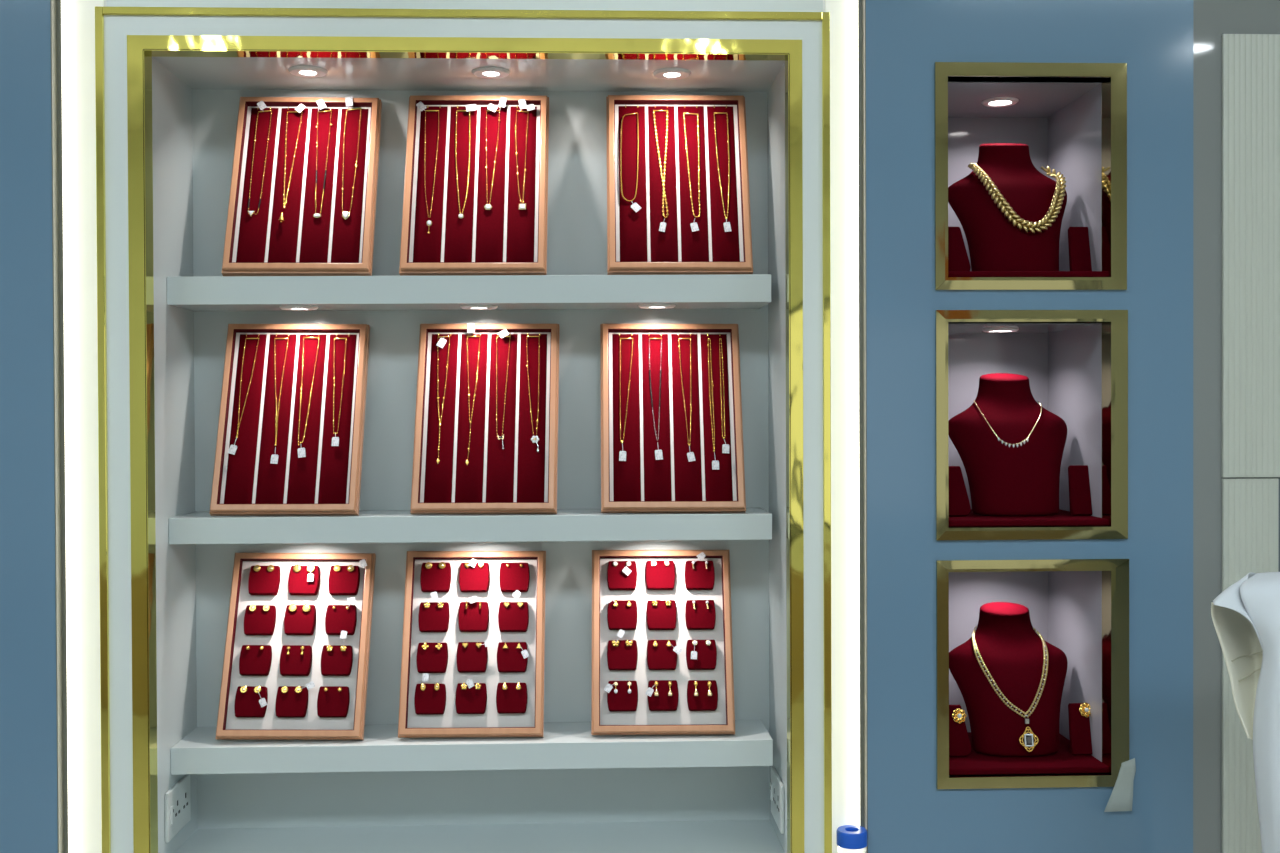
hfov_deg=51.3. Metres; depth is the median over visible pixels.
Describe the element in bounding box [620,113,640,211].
necklace
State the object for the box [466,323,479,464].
necklace
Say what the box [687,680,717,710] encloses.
pad
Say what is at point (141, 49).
trim
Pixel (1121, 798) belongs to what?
tape strip
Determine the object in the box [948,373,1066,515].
bust
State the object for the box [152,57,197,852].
panel
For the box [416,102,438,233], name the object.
necklace
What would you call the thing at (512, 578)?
pad
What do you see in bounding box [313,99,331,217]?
necklace
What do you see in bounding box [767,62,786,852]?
wall
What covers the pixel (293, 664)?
pad
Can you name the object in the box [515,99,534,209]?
necklace
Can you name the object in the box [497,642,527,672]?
pad
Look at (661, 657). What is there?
pad
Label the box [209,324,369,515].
tray
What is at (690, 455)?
necklace
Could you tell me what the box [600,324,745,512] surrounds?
tray
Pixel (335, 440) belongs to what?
necklace
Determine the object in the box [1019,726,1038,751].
pendant
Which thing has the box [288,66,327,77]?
recessed light
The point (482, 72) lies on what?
recessed light
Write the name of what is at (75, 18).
led light bar
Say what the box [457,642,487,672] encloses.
pad
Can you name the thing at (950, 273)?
base
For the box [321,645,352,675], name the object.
pad
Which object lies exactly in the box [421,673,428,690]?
earring
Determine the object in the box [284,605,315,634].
pad
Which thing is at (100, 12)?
trim
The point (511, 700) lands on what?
pad
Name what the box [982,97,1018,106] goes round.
recessed light
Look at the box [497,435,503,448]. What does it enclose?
pendant
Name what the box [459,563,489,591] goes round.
pad
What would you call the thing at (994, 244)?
bust
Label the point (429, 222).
pendant
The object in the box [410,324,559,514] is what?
tray
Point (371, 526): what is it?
wall shelf
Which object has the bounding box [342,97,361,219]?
necklace
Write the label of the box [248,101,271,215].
necklace
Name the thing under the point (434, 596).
earring
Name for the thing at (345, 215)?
pendant
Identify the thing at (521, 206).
pendant
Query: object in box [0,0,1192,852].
wall
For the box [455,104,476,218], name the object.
necklace
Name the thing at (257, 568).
earring
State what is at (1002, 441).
necklace
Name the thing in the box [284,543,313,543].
recessed light
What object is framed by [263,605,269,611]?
earring
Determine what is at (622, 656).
pad
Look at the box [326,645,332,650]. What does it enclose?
earring
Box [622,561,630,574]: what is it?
earring
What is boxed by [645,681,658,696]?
earring
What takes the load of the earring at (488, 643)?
on the pad at (470, 659)
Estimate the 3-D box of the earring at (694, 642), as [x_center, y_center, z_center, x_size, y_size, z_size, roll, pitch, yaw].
[0.088,0.363,2.167,0.010,0.029,0.017,0,1,11]
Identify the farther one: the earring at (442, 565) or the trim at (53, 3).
the earring at (442, 565)
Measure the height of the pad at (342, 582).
0.049 m
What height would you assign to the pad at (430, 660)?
0.049 m
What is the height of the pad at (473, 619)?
0.049 m
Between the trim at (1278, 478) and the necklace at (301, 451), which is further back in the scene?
the necklace at (301, 451)
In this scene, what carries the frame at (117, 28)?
on the baseboard
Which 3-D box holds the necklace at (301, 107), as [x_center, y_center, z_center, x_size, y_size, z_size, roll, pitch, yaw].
[-0.559,-0.425,2.144,0.031,0.205,0.089,0,1,-5]
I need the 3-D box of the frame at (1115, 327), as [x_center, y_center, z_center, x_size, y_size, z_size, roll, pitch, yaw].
[0.594,-0.003,2.039,0.294,0.348,0.040,0,1,-2]
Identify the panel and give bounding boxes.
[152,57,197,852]
[192,89,769,828]
[1222,34,1279,477]
[1222,478,1278,852]
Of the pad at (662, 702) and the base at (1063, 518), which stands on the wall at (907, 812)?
the base at (1063, 518)
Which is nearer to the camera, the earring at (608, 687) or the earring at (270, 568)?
the earring at (608, 687)
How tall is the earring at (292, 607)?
0.013 m
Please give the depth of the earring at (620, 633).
2.17 m
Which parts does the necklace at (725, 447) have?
chain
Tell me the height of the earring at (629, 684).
0.018 m
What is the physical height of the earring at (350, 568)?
0.021 m
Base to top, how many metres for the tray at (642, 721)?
0.290 m
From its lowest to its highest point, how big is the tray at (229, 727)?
0.291 m
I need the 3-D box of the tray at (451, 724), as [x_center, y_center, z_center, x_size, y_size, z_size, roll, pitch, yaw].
[-0.271,0.352,2.172,0.232,0.291,0.119,0,1,-2]
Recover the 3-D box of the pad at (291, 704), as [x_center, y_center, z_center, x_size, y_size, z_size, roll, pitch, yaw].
[-0.555,0.439,2.124,0.050,0.049,0.028,0,1,-2]
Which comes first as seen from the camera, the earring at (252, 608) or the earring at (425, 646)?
the earring at (425, 646)
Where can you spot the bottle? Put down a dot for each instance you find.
(849, 838)
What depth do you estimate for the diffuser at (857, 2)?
2.04 m
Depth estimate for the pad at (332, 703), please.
2.12 m
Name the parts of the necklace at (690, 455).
chain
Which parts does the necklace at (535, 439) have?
chain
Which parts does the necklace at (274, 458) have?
chain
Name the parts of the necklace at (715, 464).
chain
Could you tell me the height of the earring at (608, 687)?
0.018 m
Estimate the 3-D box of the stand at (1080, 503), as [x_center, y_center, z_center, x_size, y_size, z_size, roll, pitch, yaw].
[0.705,0.101,2.118,0.052,0.079,0.038,0,1,-2]
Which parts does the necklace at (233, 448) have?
chain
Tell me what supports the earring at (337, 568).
on the pad at (342, 582)
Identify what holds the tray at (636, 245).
on the wall shelf at (720, 291)
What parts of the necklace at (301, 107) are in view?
chain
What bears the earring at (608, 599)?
on the pad at (623, 617)
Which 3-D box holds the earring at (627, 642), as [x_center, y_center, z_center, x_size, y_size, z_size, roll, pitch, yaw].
[-0.018,0.352,2.169,0.012,0.009,0.005,0,1,-3]
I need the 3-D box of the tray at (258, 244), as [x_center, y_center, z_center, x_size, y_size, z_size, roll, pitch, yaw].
[-0.540,-0.388,2.142,0.231,0.305,0.139,0,1,-3]
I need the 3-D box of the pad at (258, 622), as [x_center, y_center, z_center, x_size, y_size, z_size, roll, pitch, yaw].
[-0.618,0.315,2.167,0.050,0.049,0.028,0,1,-2]
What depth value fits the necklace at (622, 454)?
2.15 m
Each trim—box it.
[50,0,867,852]
[95,6,831,852]
[127,35,803,852]
[1278,478,1279,571]
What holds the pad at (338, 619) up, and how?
on the tray at (229, 727)
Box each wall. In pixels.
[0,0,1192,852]
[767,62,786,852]
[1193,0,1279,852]
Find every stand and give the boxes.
[948,227,970,270]
[949,466,970,516]
[949,705,970,756]
[1068,227,1091,270]
[1068,465,1091,515]
[1068,703,1092,754]
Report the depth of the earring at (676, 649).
2.16 m
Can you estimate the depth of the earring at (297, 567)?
2.19 m
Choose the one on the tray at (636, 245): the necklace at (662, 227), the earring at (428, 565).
the necklace at (662, 227)
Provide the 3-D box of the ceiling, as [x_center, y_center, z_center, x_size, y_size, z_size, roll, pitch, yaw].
[-0.260,-0.569,2.121,0.957,0.020,0.209,0,1,-2]
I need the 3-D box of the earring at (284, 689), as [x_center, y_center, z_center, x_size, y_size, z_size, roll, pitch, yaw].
[-0.566,0.419,2.122,0.011,0.011,0.006,0,1,-2]
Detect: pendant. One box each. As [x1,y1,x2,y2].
[279,212,283,222]
[313,213,320,217]
[342,211,349,219]
[426,220,431,233]
[484,204,491,209]
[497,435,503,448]
[519,204,525,209]
[531,436,538,451]
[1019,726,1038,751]
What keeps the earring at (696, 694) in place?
on the pad at (702, 702)
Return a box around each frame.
[104,15,823,852]
[934,62,1126,289]
[935,310,1127,539]
[936,559,1128,788]
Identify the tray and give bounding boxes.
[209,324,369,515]
[215,553,375,739]
[221,97,381,275]
[398,551,545,737]
[399,95,548,275]
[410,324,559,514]
[591,550,734,734]
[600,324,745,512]
[606,95,752,274]
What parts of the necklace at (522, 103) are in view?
chain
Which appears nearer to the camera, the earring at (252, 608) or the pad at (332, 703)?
the pad at (332, 703)
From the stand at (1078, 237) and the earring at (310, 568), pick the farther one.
the earring at (310, 568)
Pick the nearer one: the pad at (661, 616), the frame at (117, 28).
the frame at (117, 28)
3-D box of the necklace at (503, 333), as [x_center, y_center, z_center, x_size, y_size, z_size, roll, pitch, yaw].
[-0.227,-0.062,2.168,0.024,0.197,0.071,0,1,4]
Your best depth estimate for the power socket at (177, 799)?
2.09 m
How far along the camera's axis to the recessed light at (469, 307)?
2.12 m
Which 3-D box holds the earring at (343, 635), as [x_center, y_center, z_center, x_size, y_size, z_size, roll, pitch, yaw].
[-0.478,0.346,2.149,0.011,0.032,0.010,0,1,1]
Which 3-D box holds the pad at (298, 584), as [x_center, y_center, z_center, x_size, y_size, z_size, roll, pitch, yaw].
[-0.552,0.253,2.192,0.050,0.049,0.028,0,1,-2]
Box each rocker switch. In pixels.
[170,805,174,824]
[770,782,772,800]
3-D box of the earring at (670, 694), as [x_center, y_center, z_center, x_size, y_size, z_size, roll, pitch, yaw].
[0.049,0.422,2.145,0.009,0.024,0.014,0,1,10]
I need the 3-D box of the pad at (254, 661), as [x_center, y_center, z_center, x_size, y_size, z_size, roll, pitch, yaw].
[-0.619,0.377,2.145,0.050,0.049,0.028,0,1,-2]
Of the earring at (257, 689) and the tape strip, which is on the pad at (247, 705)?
the earring at (257, 689)
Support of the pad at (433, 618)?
on the tray at (451, 724)
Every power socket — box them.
[165,774,190,842]
[770,766,783,833]
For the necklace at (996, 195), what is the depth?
2.10 m
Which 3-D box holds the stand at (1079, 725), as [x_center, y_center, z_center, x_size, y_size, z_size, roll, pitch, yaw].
[0.707,0.480,2.122,0.052,0.079,0.038,0,1,-2]
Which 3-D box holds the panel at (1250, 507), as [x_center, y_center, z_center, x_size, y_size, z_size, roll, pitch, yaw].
[0.935,0.777,2.042,0.086,1.395,0.007,0,1,-2]
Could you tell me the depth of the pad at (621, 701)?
2.14 m
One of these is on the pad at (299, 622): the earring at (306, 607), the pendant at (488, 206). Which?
the earring at (306, 607)
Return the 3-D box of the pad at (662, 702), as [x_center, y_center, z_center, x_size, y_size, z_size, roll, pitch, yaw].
[0.037,0.434,2.151,0.050,0.048,0.027,0,1,-2]
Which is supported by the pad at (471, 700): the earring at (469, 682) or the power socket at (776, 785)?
the earring at (469, 682)
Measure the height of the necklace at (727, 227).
0.208 m
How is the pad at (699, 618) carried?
on the tray at (642, 721)
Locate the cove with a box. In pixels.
[103,0,825,11]
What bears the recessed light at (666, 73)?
in the ceiling
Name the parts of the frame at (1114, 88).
rail, rail, rail, rail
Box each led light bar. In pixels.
[57,0,102,852]
[826,0,863,852]
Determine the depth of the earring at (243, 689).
2.12 m
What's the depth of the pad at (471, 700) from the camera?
2.13 m
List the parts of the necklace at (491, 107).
chain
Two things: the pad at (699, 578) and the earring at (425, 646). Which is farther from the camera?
the pad at (699, 578)
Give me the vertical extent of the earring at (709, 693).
0.024 m
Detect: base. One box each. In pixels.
[948,271,1108,276]
[949,509,1108,526]
[949,732,1108,774]
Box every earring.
[240,686,246,692]
[249,605,255,611]
[254,565,260,571]
[254,686,266,707]
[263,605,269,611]
[267,565,273,571]
[281,686,287,692]
[289,604,296,611]
[293,564,300,571]
[295,681,314,692]
[302,604,310,611]
[307,564,314,580]
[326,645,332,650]
[334,565,340,571]
[340,630,346,650]
[346,597,354,609]
[347,559,366,571]
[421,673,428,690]
[422,643,428,649]
[425,562,431,568]
[431,591,443,607]
[434,683,438,690]
[439,562,445,568]
[461,679,474,688]
[465,559,476,568]
[469,596,480,608]
[476,640,492,647]
[512,590,522,607]
[516,643,529,658]
[603,596,617,606]
[604,682,617,692]
[612,629,624,645]
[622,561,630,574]
[625,640,632,645]
[627,682,631,692]
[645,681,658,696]
[666,640,681,653]
[667,681,672,696]
[691,640,697,658]
[692,552,705,568]
[693,681,698,696]
[707,681,712,696]
[952,708,965,722]
[1079,702,1090,716]
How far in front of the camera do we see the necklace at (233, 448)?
2.14 m
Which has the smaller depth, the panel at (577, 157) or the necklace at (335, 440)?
the necklace at (335, 440)
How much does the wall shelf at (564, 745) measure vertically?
0.042 m
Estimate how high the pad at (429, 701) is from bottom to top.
0.049 m
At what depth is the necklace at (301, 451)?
2.14 m
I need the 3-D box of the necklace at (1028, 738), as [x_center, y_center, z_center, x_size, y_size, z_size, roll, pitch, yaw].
[0.595,0.418,2.131,0.119,0.182,0.094,0,1,7]
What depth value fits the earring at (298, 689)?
2.12 m
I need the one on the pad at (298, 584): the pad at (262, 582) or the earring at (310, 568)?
the earring at (310, 568)
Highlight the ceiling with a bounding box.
[153,57,784,91]
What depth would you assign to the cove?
2.04 m
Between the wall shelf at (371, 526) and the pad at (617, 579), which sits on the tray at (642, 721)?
the pad at (617, 579)
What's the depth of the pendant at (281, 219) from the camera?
2.10 m
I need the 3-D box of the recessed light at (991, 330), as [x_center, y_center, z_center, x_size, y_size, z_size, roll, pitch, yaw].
[0.588,-0.157,2.173,0.058,0.004,0.058,0,1,-2]
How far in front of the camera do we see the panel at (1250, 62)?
2.03 m
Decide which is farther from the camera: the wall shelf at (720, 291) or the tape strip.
the wall shelf at (720, 291)
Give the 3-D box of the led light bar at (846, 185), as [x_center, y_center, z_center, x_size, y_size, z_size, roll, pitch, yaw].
[0.312,-0.353,2.037,0.054,2.338,0.011,0,1,-2]
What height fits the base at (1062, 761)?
0.010 m
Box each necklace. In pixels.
[228,338,258,454]
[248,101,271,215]
[270,338,288,463]
[279,104,305,222]
[298,337,319,457]
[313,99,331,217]
[332,338,346,445]
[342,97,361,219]
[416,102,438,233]
[436,336,449,462]
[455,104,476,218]
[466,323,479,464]
[484,97,506,209]
[496,329,510,448]
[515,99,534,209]
[526,336,539,451]
[619,338,632,460]
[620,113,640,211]
[649,338,662,459]
[653,109,668,231]
[679,338,695,461]
[683,112,699,231]
[707,338,718,469]
[714,113,730,231]
[719,338,728,452]
[968,163,1065,233]
[972,626,1048,751]
[974,401,1041,447]
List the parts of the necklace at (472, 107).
chain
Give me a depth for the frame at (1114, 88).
2.02 m
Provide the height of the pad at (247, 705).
0.049 m
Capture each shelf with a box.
[167,274,770,311]
[169,508,771,543]
[171,719,772,774]
[176,820,783,852]
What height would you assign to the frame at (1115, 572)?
0.347 m
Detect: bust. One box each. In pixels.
[948,143,1066,270]
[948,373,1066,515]
[949,602,1067,756]
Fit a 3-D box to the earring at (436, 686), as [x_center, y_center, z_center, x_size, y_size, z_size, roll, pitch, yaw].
[-0.325,0.417,2.134,0.008,0.012,0.006,0,1,-2]
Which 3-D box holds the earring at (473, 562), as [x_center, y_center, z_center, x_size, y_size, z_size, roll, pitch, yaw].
[-0.279,0.226,2.197,0.021,0.016,0.006,0,1,10]
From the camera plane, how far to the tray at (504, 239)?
2.14 m
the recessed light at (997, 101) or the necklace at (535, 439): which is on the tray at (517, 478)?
the necklace at (535, 439)
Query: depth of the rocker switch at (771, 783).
2.18 m
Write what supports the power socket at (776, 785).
attached to the wall at (776, 93)
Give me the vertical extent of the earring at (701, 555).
0.028 m
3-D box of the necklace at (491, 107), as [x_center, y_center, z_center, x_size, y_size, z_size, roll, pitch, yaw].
[-0.235,-0.443,2.159,0.034,0.195,0.070,0,1,-1]
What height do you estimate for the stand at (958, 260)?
0.079 m
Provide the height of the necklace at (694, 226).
0.208 m
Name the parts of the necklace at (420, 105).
chain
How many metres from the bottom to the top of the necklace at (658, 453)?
0.200 m
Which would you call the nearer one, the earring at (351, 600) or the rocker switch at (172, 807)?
the rocker switch at (172, 807)
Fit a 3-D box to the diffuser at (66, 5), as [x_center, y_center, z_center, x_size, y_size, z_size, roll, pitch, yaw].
[-0.859,-0.347,1.992,0.003,2.336,0.008,0,1,-2]
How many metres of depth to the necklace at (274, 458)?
2.13 m
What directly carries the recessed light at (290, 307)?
attached to the wall shelf at (720, 291)
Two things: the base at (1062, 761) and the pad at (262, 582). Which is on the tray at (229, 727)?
the pad at (262, 582)
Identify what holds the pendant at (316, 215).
attached to the necklace at (320, 103)
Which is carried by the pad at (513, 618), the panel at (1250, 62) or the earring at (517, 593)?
the earring at (517, 593)
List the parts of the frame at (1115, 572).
rail, rail, rail, rail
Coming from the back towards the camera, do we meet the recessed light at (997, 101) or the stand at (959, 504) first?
the recessed light at (997, 101)
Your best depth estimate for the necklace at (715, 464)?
2.16 m
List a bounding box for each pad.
[234,686,267,717]
[239,645,271,675]
[244,605,275,635]
[248,566,280,595]
[275,686,307,717]
[280,645,311,675]
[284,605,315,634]
[288,566,319,594]
[317,686,349,717]
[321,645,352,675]
[325,605,356,634]
[328,566,359,594]
[414,684,445,714]
[417,642,447,672]
[418,602,449,631]
[420,563,450,591]
[455,683,486,713]
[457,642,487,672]
[458,602,488,631]
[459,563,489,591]
[496,683,527,713]
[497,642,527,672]
[498,602,528,631]
[499,563,529,591]
[607,561,636,589]
[607,600,637,629]
[607,640,637,670]
[607,681,637,711]
[645,561,674,589]
[646,600,676,629]
[647,640,676,669]
[647,680,678,710]
[685,561,714,589]
[685,600,715,629]
[686,640,716,669]
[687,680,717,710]
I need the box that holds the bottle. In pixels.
[836,825,866,852]
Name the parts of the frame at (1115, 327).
rail, rail, rail, rail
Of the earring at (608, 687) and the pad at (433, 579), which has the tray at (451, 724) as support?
the pad at (433, 579)
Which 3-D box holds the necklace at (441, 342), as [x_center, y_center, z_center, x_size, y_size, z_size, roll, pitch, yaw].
[-0.327,-0.045,2.163,0.021,0.209,0.078,0,1,5]
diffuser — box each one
[61,0,72,852]
[855,0,859,825]
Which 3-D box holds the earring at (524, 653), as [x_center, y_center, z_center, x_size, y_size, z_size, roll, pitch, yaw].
[-0.190,0.362,2.154,0.024,0.025,0.007,0,1,32]
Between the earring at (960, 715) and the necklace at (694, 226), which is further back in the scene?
the necklace at (694, 226)
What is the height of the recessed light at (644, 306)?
0.004 m
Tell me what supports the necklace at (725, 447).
on the tray at (642, 483)
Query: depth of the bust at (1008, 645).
2.12 m
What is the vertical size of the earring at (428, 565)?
0.011 m
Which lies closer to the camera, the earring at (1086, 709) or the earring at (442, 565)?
the earring at (1086, 709)
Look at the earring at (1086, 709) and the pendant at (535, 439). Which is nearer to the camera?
the earring at (1086, 709)
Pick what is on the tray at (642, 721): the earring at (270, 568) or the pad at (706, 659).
the pad at (706, 659)
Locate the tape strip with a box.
[1104,758,1135,811]
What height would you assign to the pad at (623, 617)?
0.048 m
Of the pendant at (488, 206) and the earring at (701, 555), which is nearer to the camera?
the pendant at (488, 206)
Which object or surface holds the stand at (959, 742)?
on the base at (1062, 761)
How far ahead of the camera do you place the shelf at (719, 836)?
2.16 m
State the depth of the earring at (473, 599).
2.18 m
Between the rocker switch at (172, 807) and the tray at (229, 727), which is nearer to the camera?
the rocker switch at (172, 807)
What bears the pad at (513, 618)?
on the tray at (451, 724)
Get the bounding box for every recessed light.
[280,305,317,310]
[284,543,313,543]
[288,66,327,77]
[460,305,497,309]
[472,67,509,78]
[638,304,675,308]
[653,68,690,79]
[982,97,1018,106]
[982,328,1018,332]
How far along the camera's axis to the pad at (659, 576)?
2.21 m
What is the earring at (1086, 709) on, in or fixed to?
on the stand at (1079, 725)

